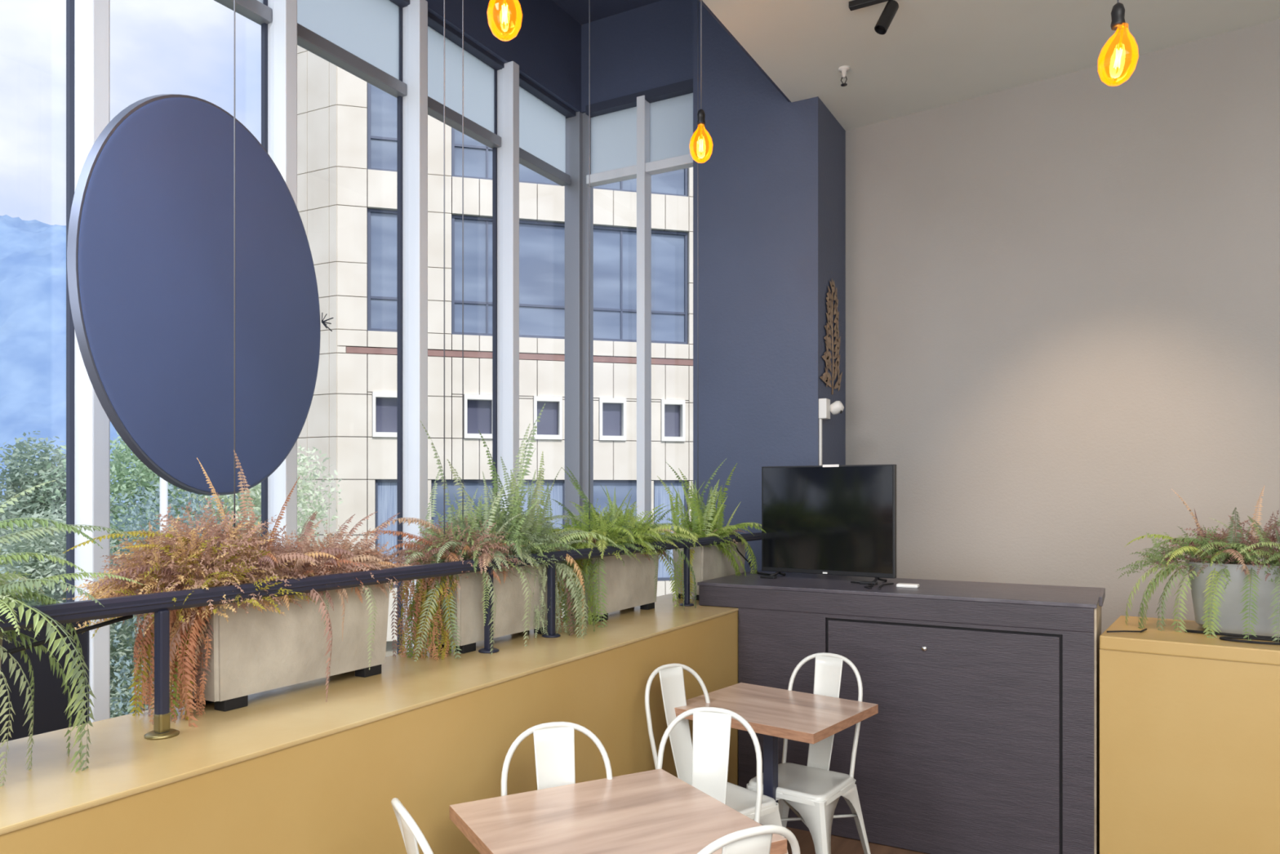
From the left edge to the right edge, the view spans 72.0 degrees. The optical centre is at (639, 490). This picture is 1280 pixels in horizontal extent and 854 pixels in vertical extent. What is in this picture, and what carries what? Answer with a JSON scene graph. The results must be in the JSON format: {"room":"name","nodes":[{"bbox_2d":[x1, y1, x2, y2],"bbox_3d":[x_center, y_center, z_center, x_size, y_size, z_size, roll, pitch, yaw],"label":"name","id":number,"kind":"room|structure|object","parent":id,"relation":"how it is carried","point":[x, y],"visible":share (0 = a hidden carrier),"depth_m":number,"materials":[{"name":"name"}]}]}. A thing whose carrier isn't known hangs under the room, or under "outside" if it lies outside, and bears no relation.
{"room":"cafe","nodes":[
{"label":"cafe","id":0,"kind":"room"},
{"bbox_2d":[0,610,737,853],"bbox_3d":[-1.456,1.094,1.444,0.570,1.012,9.100,0,0,29],"label":"half wall","id":1,"kind":"structure","parent":0,"point":[333,793],"depth_m":2.37,"materials":[{"name":"paint"}]},
{"bbox_2d":[0,592,737,835],"bbox_3d":[-1.454,0.582,1.443,0.578,0.012,9.100,0,0,29],"label":"ledge","id":2,"kind":"structure","parent":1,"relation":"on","point":[122,763],"depth_m":2.21,"materials":[{"name":"paint"}]},
{"bbox_2d":[0,480,146,786],"bbox_3d":[-1.434,0.337,1.702,0.937,0.723,0.587,0,0,-41],"label":"planter","id":3,"kind":"object","parent":2,"relation":"on","point":[10,601],"visible":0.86,"depth_m":1.82,"materials":[{"name":"plant"}]},
{"bbox_2d":[59,449,422,727],"bbox_3d":[-1.071,0.286,2.542,0.520,0.790,1.108,0,0,26],"label":"planter","id":4,"kind":"object","parent":2,"relation":"on","point":[226,653],"visible":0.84,"depth_m":2.35,"materials":[{"name":"concrete"}]},
{"bbox_2d":[0,532,761,739],"bbox_3d":[-0.778,0.408,2.665,0.168,0.335,6.293,0,0,30],"label":"guard rail","id":5,"kind":"object","parent":2,"relation":"on","point":[159,603],"visible":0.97,"depth_m":2.27,"materials":[{"name":"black metal"}]},
{"bbox_2d":[0,614,133,657],"bbox_3d":[-1.515,0.327,1.420,0.020,0.086,1.401,0,0,29],"label":"cable","id":6,"kind":"object","parent":5,"relation":"hanging from","point":[126,617],"visible":0.76,"depth_m":1.92,"materials":[{"name":"black plastic"}]},
{"bbox_2d":[733,543,752,567],"bbox_3d":[0.567,0.356,4.857,0.016,0.146,0.200,0,0,36],"label":"cable","id":7,"kind":"object","parent":5,"relation":"hanging from","point":[739,552],"visible":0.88,"depth_m":4.85,"materials":[{"name":"black plastic"}]},
{"bbox_2d":[361,403,618,661],"bbox_3d":[-0.573,0.171,3.419,0.600,1.058,1.194,0,0,40],"label":"planter","id":8,"kind":"object","parent":2,"relation":"on","point":[448,611],"visible":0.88,"depth_m":3.23,"materials":[{"name":"concrete"}]},
{"bbox_2d":[548,466,701,627],"bbox_3d":[-0.134,0.314,4.122,1.122,0.854,0.731,0,0,-43],"label":"planter","id":9,"kind":"object","parent":2,"relation":"on","point":[618,582],"visible":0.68,"depth_m":4.01,"materials":[{"name":"concrete"}]},
{"bbox_2d":[657,458,765,602],"bbox_3d":[0.355,0.268,4.807,0.793,0.896,0.577,0,0,-38],"label":"planter","id":10,"kind":"object","parent":2,"relation":"on","point":[711,562],"visible":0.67,"depth_m":4.71,"materials":[{"name":"concrete"}]},
{"bbox_2d":[426,0,582,113],"bbox_3d":[-2.771,-3.045,2.350,0.190,0.630,9.600,0,0,29],"label":"wall","id":11,"kind":"structure","parent":0,"point":[546,48],"depth_m":5.86,"materials":[{"name":"blue paint"}]},
{"bbox_2d":[0,0,576,742],"bbox_3d":[-2.745,-0.580,2.294,0.170,4.360,9.326,0,0,29],"label":"window","id":12,"kind":"structure","parent":11,"relation":"in","point":[396,46],"depth_m":4.85,"materials":[{"name":"metal"}]},
{"bbox_2d":[66,93,333,495],"bbox_3d":[-1.383,-0.616,3.216,0.370,1.264,1.856,0,0,-5],"label":"sign","id":13,"kind":"object","parent":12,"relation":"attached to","point":[150,245],"visible":0.98,"depth_m":2.73,"materials":[{"name":"blue paint"}]},
{"bbox_2d":[552,0,660,24],"bbox_3d":[-1.921,-3.430,2.219,1.880,0.140,10.200,0,0,29],"label":"ceiling","id":14,"kind":"structure","parent":0,"point":[578,10],"depth_m":6.12,"materials":[{"name":"blue paint"}]},
{"bbox_2d":[233,0,235,582],"bbox_3d":[-1.107,-1.540,2.406,0.040,3.640,0.038,0,0,29],"label":"hanging wire","id":15,"kind":"object","parent":14,"relation":"hanging from","point":[233,0],"visible":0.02,"depth_m":2.40,"materials":[{"name":"grey metal"}]},
{"bbox_2d":[444,0,444,561],"bbox_3d":[-0.697,-1.540,3.139,0.040,3.640,0.038,0,0,29],"label":"hanging wire","id":16,"kind":"object","parent":14,"relation":"hanging from","point":[444,0],"visible":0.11,"depth_m":3.14,"materials":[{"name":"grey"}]},
{"bbox_2d":[462,0,463,541],"bbox_3d":[-0.648,-1.540,3.226,0.040,3.640,0.038,0,0,29],"label":"hanging wire","id":17,"kind":"object","parent":14,"relation":"hanging from","point":[462,0],"visible":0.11,"depth_m":3.23,"materials":[{"name":"grey metal"}]},
{"bbox_2d":[486,0,522,40],"bbox_3d":[-0.444,-2.421,2.895,0.116,1.877,0.116,0,0,-37],"label":"pendant bulb","id":18,"kind":"object","parent":14,"relation":"hanging from","point":[513,32],"visible":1,"depth_m":2.92,"materials":[{"name":"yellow glass"}]},
{"bbox_2d":[588,0,590,532],"bbox_3d":[-0.226,-1.540,3.941,0.040,3.640,0.038,0,0,29],"label":"hanging wire","id":19,"kind":"object","parent":14,"relation":"hanging from","point":[588,0],"visible":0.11,"depth_m":3.94,"materials":[{"name":"grey metal"}]},
{"bbox_2d":[697,0,697,517],"bbox_3d":[0.314,-1.540,4.785,0.040,3.640,0.038,0,0,29],"label":"hanging wire","id":20,"kind":"object","parent":14,"relation":"hanging from","point":[697,0],"visible":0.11,"depth_m":4.78,"materials":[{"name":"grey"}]},
{"bbox_2d":[688,0,712,163],"bbox_3d":[0.292,-2.465,4.213,0.114,1.790,0.114,0,0,-37],"label":"pendant bulb","id":21,"kind":"object","parent":14,"relation":"hanging from","point":[700,115],"visible":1,"depth_m":4.21,"materials":[{"name":"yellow glass"}]},
{"bbox_2d":[697,109,705,126],"bbox_3d":[0.292,-1.785,4.213,0.041,0.074,0.041,0,0,29],"label":"socket","id":22,"kind":"object","parent":21,"relation":"attached to","point":[700,115],"depth_m":4.20,"materials":[{"name":"black plastic"}]},
{"bbox_2d":[581,0,693,112],"bbox_3d":[0.056,-3.045,6.178,1.010,0.630,0.160,0,0,29],"label":"wall","id":23,"kind":"structure","parent":0,"point":[648,46],"depth_m":6.12,"materials":[{"name":"blue paint"}]},
{"bbox_2d":[564,78,693,614],"bbox_3d":[-0.026,-0.580,6.185,1.160,4.360,0.140,0,0,29],"label":"window","id":24,"kind":"structure","parent":23,"relation":"in","point":[640,135],"depth_m":6.27,"materials":[{"name":"grey metal"}]},
{"bbox_2d":[698,0,790,102],"bbox_3d":[-1.313,-2.928,1.307,0.072,1.144,9.200,0,0,29],"label":"wall","id":25,"kind":"structure","parent":0,"point":[704,4],"depth_m":4.69,"materials":[{"name":"blue paint"}]},
{"bbox_2d":[693,0,845,573],"bbox_3d":[0.932,-0.880,5.865,0.825,4.960,0.950,0,0,29],"label":"wall column","id":26,"kind":"structure","parent":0,"point":[771,186],"depth_m":5.46,"materials":[{"name":"blue paint"}]},
{"bbox_2d":[818,418,822,574],"bbox_3d":[1.080,0.070,5.268,0.014,1.000,0.020,0,0,29],"label":"cable trunking","id":27,"kind":"object","parent":26,"relation":"attached to","point":[820,420],"visible":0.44,"depth_m":5.26,"materials":[{"name":"white plastic"}]},
{"bbox_2d":[820,279,842,394],"bbox_3d":[1.186,-0.960,5.465,0.011,0.720,0.471,0,0,29],"label":"wall decoration","id":28,"kind":"object","parent":26,"relation":"attached to","point":[826,377],"depth_m":5.48,"materials":[{"name":"brown wood"}]},
{"bbox_2d":[818,398,844,419],"bbox_3d":[1.142,-0.490,5.287,0.166,0.120,0.088,0,0,-16],"label":"security camera","id":29,"kind":"object","parent":26,"relation":"attached to","point":[825,407],"visible":1,"depth_m":5.26,"materials":[{"name":"white plastic"}]},
{"bbox_2d":[761,824,928,853],"bbox_3d":[0.662,1.700,0.775,7.800,0.200,10.200,0,0,29],"label":"floor","id":30,"kind":"structure","parent":0,"point":[839,845],"depth_m":3.96,"materials":[{"name":"brown wood"}]},
{"bbox_2d":[391,797,433,853],"bbox_3d":[-0.307,1.141,2.046,0.517,0.913,0.468,0,0,-28],"label":"metal chair","id":31,"kind":"object","parent":30,"relation":"on","point":[411,834],"visible":1,"depth_m":1.89,"materials":[{"name":"white metal"}]},
{"bbox_2d":[501,721,612,795],"bbox_3d":[-0.174,1.141,2.371,0.468,0.913,0.517,0,0,-19],"label":"metal chair","id":32,"kind":"object","parent":30,"relation":"on","point":[553,741],"visible":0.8,"depth_m":2.58,"materials":[{"name":"white metal"}]},
{"bbox_2d":[449,768,786,853],"bbox_3d":[-0.078,1.225,2.267,0.660,0.750,0.620,0,0,-28],"label":"square table","id":33,"kind":"object","parent":30,"relation":"on","point":[653,811],"visible":0.94,"depth_m":2.29,"materials":[{"name":"brown wood"}]},
{"bbox_2d":[656,706,762,823],"bbox_3d":[0.160,1.141,2.546,0.468,0.913,0.517,0,0,16],"label":"metal chair","id":34,"kind":"object","parent":30,"relation":"on","point":[711,725],"visible":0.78,"depth_m":2.75,"materials":[{"name":"white metal"}]},
{"bbox_2d":[644,663,788,853],"bbox_3d":[0.273,1.141,3.289,0.468,0.913,0.517,0,0,-40],"label":"metal chair","id":35,"kind":"object","parent":30,"relation":"on","point":[743,800],"visible":0.52,"depth_m":3.41,"materials":[{"name":"white metal"}]},
{"bbox_2d":[697,824,800,853],"bbox_3d":[0.108,1.141,2.009,0.468,0.913,0.517,0,0,-28],"label":"metal chair","id":36,"kind":"object","parent":30,"relation":"on","point":[757,839],"visible":1,"depth_m":1.79,"materials":[{"name":"white metal"}]},
{"bbox_2d":[674,682,878,802],"bbox_3d":[0.527,1.225,3.493,0.640,0.750,0.550,0,0,38],"label":"square table","id":37,"kind":"object","parent":30,"relation":"on","point":[773,713],"visible":0.78,"depth_m":3.38,"materials":[{"name":"brown wood"}]},
{"bbox_2d":[746,652,871,853],"bbox_3d":[0.655,1.141,3.513,0.468,0.913,0.517,0,0,36],"label":"metal chair","id":38,"kind":"object","parent":30,"relation":"on","point":[812,790],"visible":0.78,"depth_m":3.52,"materials":[{"name":"white metal"}]},
{"bbox_2d":[697,570,1105,853],"bbox_3d":[1.239,1.029,4.284,1.793,1.142,0.711,0,0,29],"label":"cabinet","id":39,"kind":"object","parent":30,"relation":"on","point":[983,737],"depth_m":3.85,"materials":[{"name":"black wood"}]},
{"bbox_2d":[755,570,771,575],"bbox_3d":[0.672,0.453,4.829,0.047,0.009,0.285,0,0,-13],"label":"power cable","id":40,"kind":"object","parent":39,"relation":"on","point":[757,571],"visible":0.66,"depth_m":4.80,"materials":[{"name":"black plastic"}]},
{"bbox_2d":[760,464,896,585],"bbox_3d":[0.952,0.162,4.521,0.724,0.592,0.212,0,0,35],"label":"television","id":41,"kind":"object","parent":39,"relation":"on","point":[824,519],"visible":0.99,"depth_m":4.49,"materials":[{"name":"black plastic"}]},
{"bbox_2d":[850,581,893,589],"bbox_3d":[1.085,0.453,4.234,0.206,0.007,0.272,0,0,29],"label":"power cable","id":42,"kind":"object","parent":39,"relation":"on","point":[871,584],"visible":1,"depth_m":4.25,"materials":[{"name":"black plastic"}]},
{"bbox_2d":[697,570,1102,608],"bbox_3d":[1.235,0.467,4.291,1.780,0.017,0.704,0,0,29],"label":"countertop","id":43,"kind":"structure","parent":39,"relation":"on","point":[972,591],"depth_m":4.14,"materials":[{"name":"black wood"}]},
{"bbox_2d":[896,582,919,587],"bbox_3d":[1.271,0.450,4.181,0.100,0.016,0.056,0,0,26],"label":"box","id":44,"kind":"object","parent":39,"relation":"on","point":[899,584],"visible":1,"depth_m":4.16,"materials":[{"name":"white plastic"}]},
{"bbox_2d":[702,0,1279,130],"bbox_3d":[1.492,-2.425,0.312,5.900,0.150,10.200,0,0,29],"label":"ceiling","id":45,"kind":"structure","parent":0,"point":[931,54],"depth_m":4.59,"materials":[{"name":"white paint"}]},
{"bbox_2d":[838,65,849,86],"bbox_3d":[1.134,-2.303,4.899,0.064,0.095,0.064,0,0,29],"label":"sprinkler","id":46,"kind":"object","parent":45,"relation":"attached to","point":[843,69],"visible":1,"depth_m":4.89,"materials":[{"name":"white plastic"}]},
{"bbox_2d":[848,0,898,34],"bbox_3d":[1.104,-2.250,4.175,0.233,0.200,0.100,0,0,29],"label":"track spotlight","id":47,"kind":"object","parent":45,"relation":"hanging from","point":[891,6],"visible":1,"depth_m":4.13,"materials":[{"name":"black plastic"}]},
{"bbox_2d":[1097,0,1138,86],"bbox_3d":[1.521,-1.822,2.804,0.115,1.056,0.116,0,0,29],"label":"pendant bulb","id":48,"kind":"object","parent":45,"relation":"hanging from","point":[1117,13],"visible":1,"depth_m":2.81,"materials":[{"name":"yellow glass"}]},
{"bbox_2d":[1110,2,1125,30],"bbox_3d":[1.521,-1.513,2.804,0.042,0.076,0.042,0,0,29],"label":"socket","id":49,"kind":"object","parent":48,"relation":"attached to","point":[1117,13],"depth_m":2.79,"materials":[{"name":"black plastic"}]},
{"bbox_2d":[845,18,1279,634],"bbox_3d":[3.664,-0.375,4.126,5.900,3.950,0.151,0,0,37],"label":"wall","id":50,"kind":"structure","parent":0,"point":[1063,291],"depth_m":4.94,"materials":[{"name":"beige paint"}]},
{"bbox_2d":[1099,648,1279,853],"bbox_3d":[3.723,1.117,2.647,4.100,0.965,0.680,0,0,35],"label":"wall","id":51,"kind":"structure","parent":0,"point":[1189,747],"depth_m":3.36,"materials":[{"name":"paint"}]},
{"bbox_2d":[1099,615,1279,665],"bbox_3d":[3.724,0.608,2.649,4.100,0.055,0.696,0,0,35],"label":"trim","id":52,"kind":"structure","parent":51,"relation":"on","point":[1168,642],"depth_m":3.43,"materials":[{"name":"paint"}]},
{"bbox_2d":[1106,628,1146,632],"bbox_3d":[2.003,0.573,3.598,0.200,0.008,0.042,0,0,-16],"label":"cable","id":53,"kind":"object","parent":52,"relation":"on","point":[1144,629],"visible":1,"depth_m":3.59,"materials":[{"name":"black plastic"}]},
{"bbox_2d":[1115,485,1279,642],"bbox_3d":[2.556,0.215,3.520,1.101,1.258,0.655,0,0,19],"label":"potted plant","id":54,"kind":"object","parent":52,"relation":"on","point":[1233,591],"visible":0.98,"depth_m":3.56,"materials":[{"name":"plant"}]},
{"bbox_2d":[1184,629,1279,644],"bbox_3d":[2.470,0.573,3.329,0.721,0.013,0.173,0,0,38],"label":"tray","id":55,"kind":"object","parent":52,"relation":"on","point":[1227,637],"visible":0.99,"depth_m":3.43,"materials":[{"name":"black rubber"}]},
{"bbox_2d":[1185,558,1279,637],"bbox_3d":[2.625,0.438,3.533,0.744,0.285,0.272,0,0,35],"label":"tub","id":56,"kind":"object","parent":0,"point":[1230,621],"depth_m":3.54,"materials":[{"name":"grey concrete"}]},
{"label":"outside","id":57,"kind":"structure","parent":0,"visible":0},
{"bbox_2d":[0,504,260,715],"bbox_3d":[-63.021,5.200,235.698,460.000,0.200,650.000,0,0,29],"label":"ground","id":58,"kind":"structure","parent":57,"point":[2,535],"depth_m":164.96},
{"bbox_2d":[0,549,22,595],"bbox_3d":[-8.041,2.651,9.119,4.991,4.909,5.184,0,0,-28],"label":"leafy tree","id":59,"kind":"object","parent":58,"relation":"on","point":[1,569],"visible":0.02,"depth_m":9.56,"materials":[{"name":"green plant"}]},
{"bbox_2d":[0,501,152,718],"bbox_3d":[-6.797,2.615,10.693,2.981,4.980,3.470,0,0,31],"label":"conifer tree","id":60,"kind":"object","parent":58,"relation":"on","point":[48,544],"visible":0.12,"depth_m":10.21,"materials":[{"name":"plant"}]},
{"bbox_2d":[0,431,153,715],"bbox_3d":[-8.277,2.128,12.391,4.322,5.953,3.712,0,0,44],"label":"conifer tree","id":61,"kind":"object","parent":58,"relation":"on","point":[20,477],"visible":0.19,"depth_m":12.34,"materials":[{"name":"plant"}]},
{"bbox_2d":[26,431,217,717],"bbox_3d":[-7.145,2.052,12.967,5.488,6.104,4.669,0,0,18],"label":"leafy tree","id":62,"kind":"object","parent":58,"relation":"on","point":[140,469],"visible":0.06,"depth_m":12.47,"materials":[{"name":"green plant"}]},
{"bbox_2d":[160,477,168,565],"bbox_3d":[-5.352,2.290,9.901,0.140,5.620,0.140,0,0,29],"label":"pole","id":63,"kind":"object","parent":58,"relation":"on","point":[163,484],"visible":0.02,"depth_m":9.87,"materials":[{"name":"white metal"}]},
{"bbox_2d":[110,480,256,716],"bbox_3d":[-5.774,2.483,11.072,4.824,5.243,5.034,0,0,-20],"label":"leafy tree","id":64,"kind":"object","parent":58,"relation":"on","point":[171,487],"visible":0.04,"depth_m":10.97,"materials":[{"name":"green plant"}]},
{"bbox_2d":[110,445,342,698],"bbox_3d":[-5.862,2.080,13.192,5.166,6.048,4.395,0,0,37],"label":"leafy tree","id":65,"kind":"object","parent":58,"relation":"on","point":[255,491],"visible":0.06,"depth_m":13.09,"materials":[{"name":"green plant"}]},
{"bbox_2d":[297,44,693,657],"bbox_3d":[-2.584,-2.900,21.827,11.130,16.000,6.050,0,0,-14],"label":"office building","id":66,"kind":"structure","parent":58,"relation":"on","point":[347,124],"depth_m":18.56,"materials":[{"name":"beige stone"}]},
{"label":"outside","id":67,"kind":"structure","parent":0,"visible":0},
{"bbox_2d":[0,214,261,504],"bbox_3d":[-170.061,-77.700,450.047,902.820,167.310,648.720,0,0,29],"label":"wooded hill","id":68,"kind":"structure","parent":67,"point":[33,253],"depth_m":409.26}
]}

